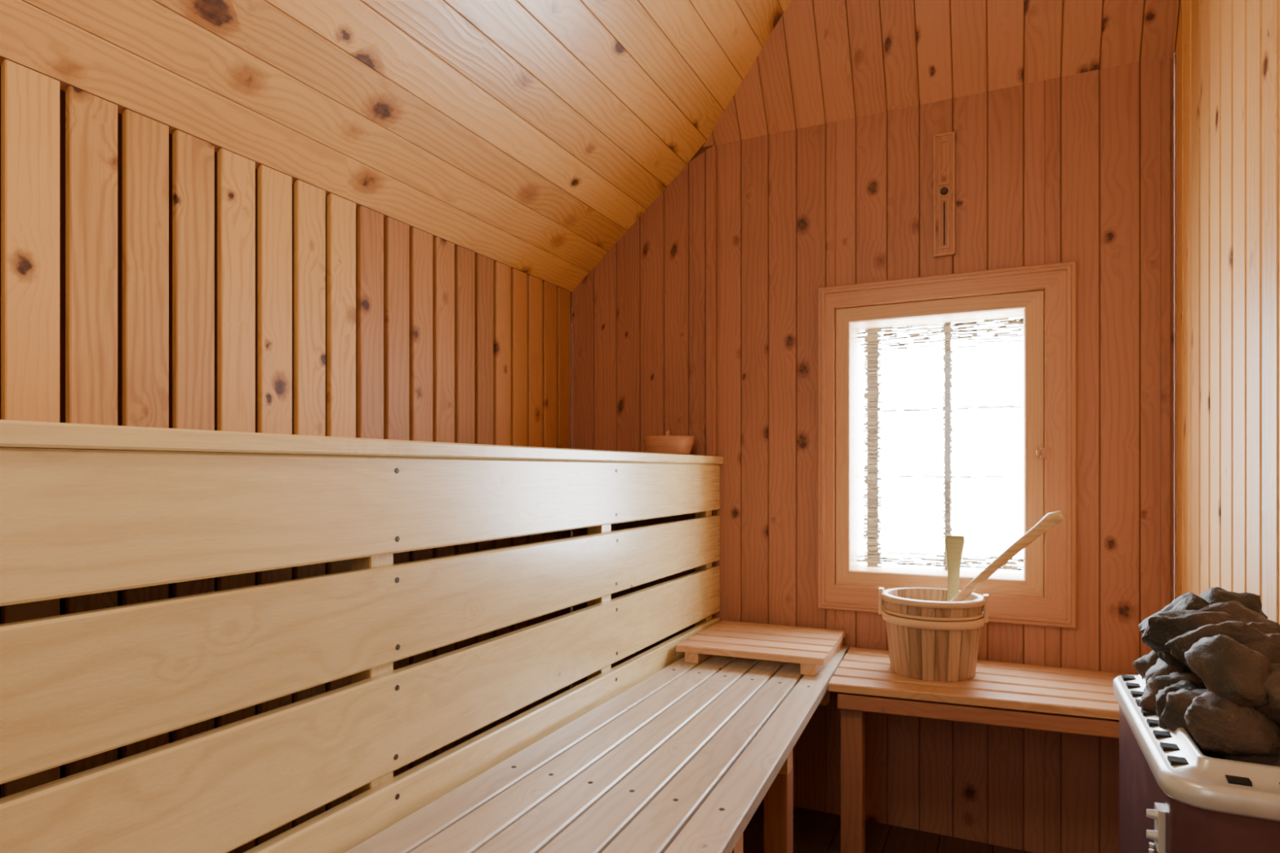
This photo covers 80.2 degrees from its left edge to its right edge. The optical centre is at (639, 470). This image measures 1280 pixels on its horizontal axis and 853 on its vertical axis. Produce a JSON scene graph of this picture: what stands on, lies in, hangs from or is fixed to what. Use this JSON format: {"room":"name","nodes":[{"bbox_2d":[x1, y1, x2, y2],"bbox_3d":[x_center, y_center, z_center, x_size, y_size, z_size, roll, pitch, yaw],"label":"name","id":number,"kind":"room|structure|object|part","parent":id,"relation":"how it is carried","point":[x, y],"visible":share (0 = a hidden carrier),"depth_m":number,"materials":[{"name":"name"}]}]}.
{"room":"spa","nodes":[
{"label":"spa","id":0,"kind":"room"},
{"bbox_2d":[0,59,570,852],"bbox_3d":[-0.993,0.195,1.310,0.060,1.850,3.300,0,0,26],"label":"wall","id":1,"kind":"structure","parent":0,"point":[151,277],"depth_m":1.56,"materials":[{"name":"brown wood"}]},
{"bbox_2d":[0,0,791,293],"bbox_3d":[-0.149,-1.462,0.937,1.996,1.711,3.560,0,0,26],"label":"ceiling","id":2,"kind":"structure","parent":0,"point":[530,137],"depth_m":1.80,"materials":[{"name":"brown wood"}]},
{"bbox_2d":[570,54,1175,852],"bbox_3d":[0.610,-0.105,2.459,1.953,2.450,0.160,0,0,26],"label":"wall","id":3,"kind":"structure","parent":0,"point":[1066,168],"depth_m":2.26,"materials":[{"name":"brown wood"}]},
{"bbox_2d":[692,145,717,456],"bbox_3d":[0.214,-0.565,2.548,0.087,1.030,0.022,0,0,26],"label":"wall plank","id":4,"kind":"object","parent":3,"relation":"attached to","point":[704,168],"depth_m":2.54,"materials":[{"name":"brown wood"}]},
{"bbox_2d":[853,311,1023,577],"bbox_3d":[0.913,-0.075,2.341,0.521,0.805,0.110,0,0,26],"label":"reveal","id":5,"kind":"object","parent":3,"relation":"attached to","point":[1011,316],"visible":0.29,"depth_m":2.40,"materials":[{"name":"white paint"}]},
{"bbox_2d":[857,318,1023,570],"bbox_3d":[0.924,-0.076,2.364,0.481,0.786,0.022,0,0,26],"label":"screen","id":6,"kind":"object","parent":5,"relation":"attached to","point":[873,557],"visible":0.94,"depth_m":2.40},
{"bbox_2d":[835,289,1044,596],"bbox_3d":[0.876,-0.075,2.259,0.576,0.860,0.050,0,0,26],"label":"window","id":7,"kind":"structure","parent":3,"relation":"in","point":[1031,303],"depth_m":2.22,"materials":[{"name":"brown wood"}]},
{"bbox_2d":[933,131,955,257],"bbox_3d":[0.890,-0.808,2.223,0.058,0.356,0.022,0,0,26],"label":"thermometer","id":8,"kind":"object","parent":3,"relation":"attached to","point":[944,144],"visible":1,"depth_m":2.22,"materials":[{"name":"brown wood"}]},
{"bbox_2d":[817,260,1076,628],"bbox_3d":[0.875,-0.072,2.228,0.704,1.004,0.026,0,0,26],"label":"window frame","id":9,"kind":"structure","parent":3,"relation":"attached to","point":[1057,607],"depth_m":2.13,"materials":[{"name":"brown wood"}]},
{"bbox_2d":[1035,447,1049,458],"bbox_3d":[1.115,-0.050,2.103,0.034,0.030,0.022,0,0,26],"label":"latch","id":10,"kind":"object","parent":3,"relation":"attached to","point":[1044,452],"visible":1,"depth_m":2.10,"materials":[{"name":"brown wood"}]},
{"bbox_2d":[1160,57,1171,609],"bbox_3d":[1.379,-0.270,1.992,0.022,1.620,0.014,0,0,26],"label":"wall plank","id":11,"kind":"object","parent":3,"relation":"attached to","point":[1166,63],"depth_m":1.99,"materials":[{"name":"brown wood"}]},
{"bbox_2d":[742,800,1035,852],"bbox_3d":[-0.118,1.110,0.945,1.953,0.080,3.520,0,0,26],"label":"floor","id":12,"kind":"structure","parent":0,"point":[815,831],"depth_m":2.21,"materials":[{"name":"brown wood"}]},
{"bbox_2d":[0,419,723,852],"bbox_3d":[-0.622,0.511,1.323,0.578,1.118,2.944,0,0,26],"label":"bench","id":13,"kind":"object","parent":12,"relation":"on","point":[85,508],"visible":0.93,"depth_m":1.03,"materials":[{"name":"brown wood"}]},
{"bbox_3d":[-0.386,-0.035,1.209,0.055,0.025,2.944,0,0,26],"label":"rail","id":14,"kind":"part","parent":13,"relation":"part of","materials":[{"name":"beige wood"}]},
{"bbox_2d":[643,430,693,454],"bbox_3d":[0.093,-0.083,2.480,0.166,0.098,0.166,0,0,26],"label":"wooden bowl","id":15,"kind":"object","parent":13,"relation":"on","point":[666,444],"visible":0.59,"depth_m":2.41,"materials":[{"name":"brown wood"}]},
{"bbox_2d":[344,645,848,852],"bbox_3d":[-0.072,0.805,1.168,0.561,0.531,2.742,0,0,26],"label":"bench","id":16,"kind":"object","parent":12,"relation":"on","point":[682,759],"visible":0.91,"depth_m":1.37,"materials":[{"name":"brown wood"}]},
{"bbox_2d":[675,620,845,675],"bbox_3d":[0.374,0.514,2.236,0.410,0.049,0.404,0,0,26],"label":"headrest cover","id":17,"kind":"object","parent":16,"relation":"on","point":[813,648],"visible":1,"depth_m":2.16,"materials":[{"name":"brown wood"}]},
{"bbox_2d":[828,646,1132,852],"bbox_3d":[0.925,0.805,1.964,0.824,0.530,0.438,0,0,26],"label":"bench","id":18,"kind":"object","parent":12,"relation":"on","point":[1002,694],"visible":0.64,"depth_m":1.91,"materials":[{"name":"brown wood"}]},
{"bbox_2d":[878,587,988,681],"bbox_3d":[0.788,0.432,2.051,0.276,0.214,0.264,0,0,26],"label":"bucket","id":19,"kind":"object","parent":18,"relation":"on","point":[931,637],"visible":0.95,"depth_m":1.96,"materials":[{"name":"brown wood"}]},
{"bbox_2d":[944,535,964,601],"bbox_3d":[0.849,0.343,2.066,0.061,0.336,0.018,0,0,18],"label":"paddle","id":20,"kind":"object","parent":19,"relation":"in","point":[954,544],"visible":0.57,"depth_m":2.06,"materials":[{"name":"brown wood"}]},
{"bbox_2d":[950,510,1066,601],"bbox_3d":[0.907,0.291,1.997,0.373,0.385,0.076,0,0,30],"label":"ladle","id":21,"kind":"object","parent":19,"relation":"in","point":[1049,520],"visible":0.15,"depth_m":1.95,"materials":[{"name":"brown wood"}]},
{"bbox_2d":[1112,586,1279,852],"bbox_3d":[0.829,0.628,1.082,0.238,0.884,0.536,0,0,26],"label":"heater","id":22,"kind":"object","parent":12,"relation":"on","point":[1199,720],"visible":1,"depth_m":0.94,"materials":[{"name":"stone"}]},
{"bbox_2d":[702,0,1180,147],"bbox_3d":[0.623,-1.720,1.975,1.510,1.260,0.820,0,0,26],"label":"ceiling hip","id":23,"kind":"structure","parent":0,"point":[824,61],"depth_m":2.19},
{"bbox_2d":[1175,0,1279,624],"bbox_3d":[0.713,-0.605,0.489,0.060,3.450,3.300,0,0,26],"label":"wall","id":24,"kind":"structure","parent":0,"point":[1228,51],"depth_m":1.51,"materials":[{"name":"brown wood"}]}
]}

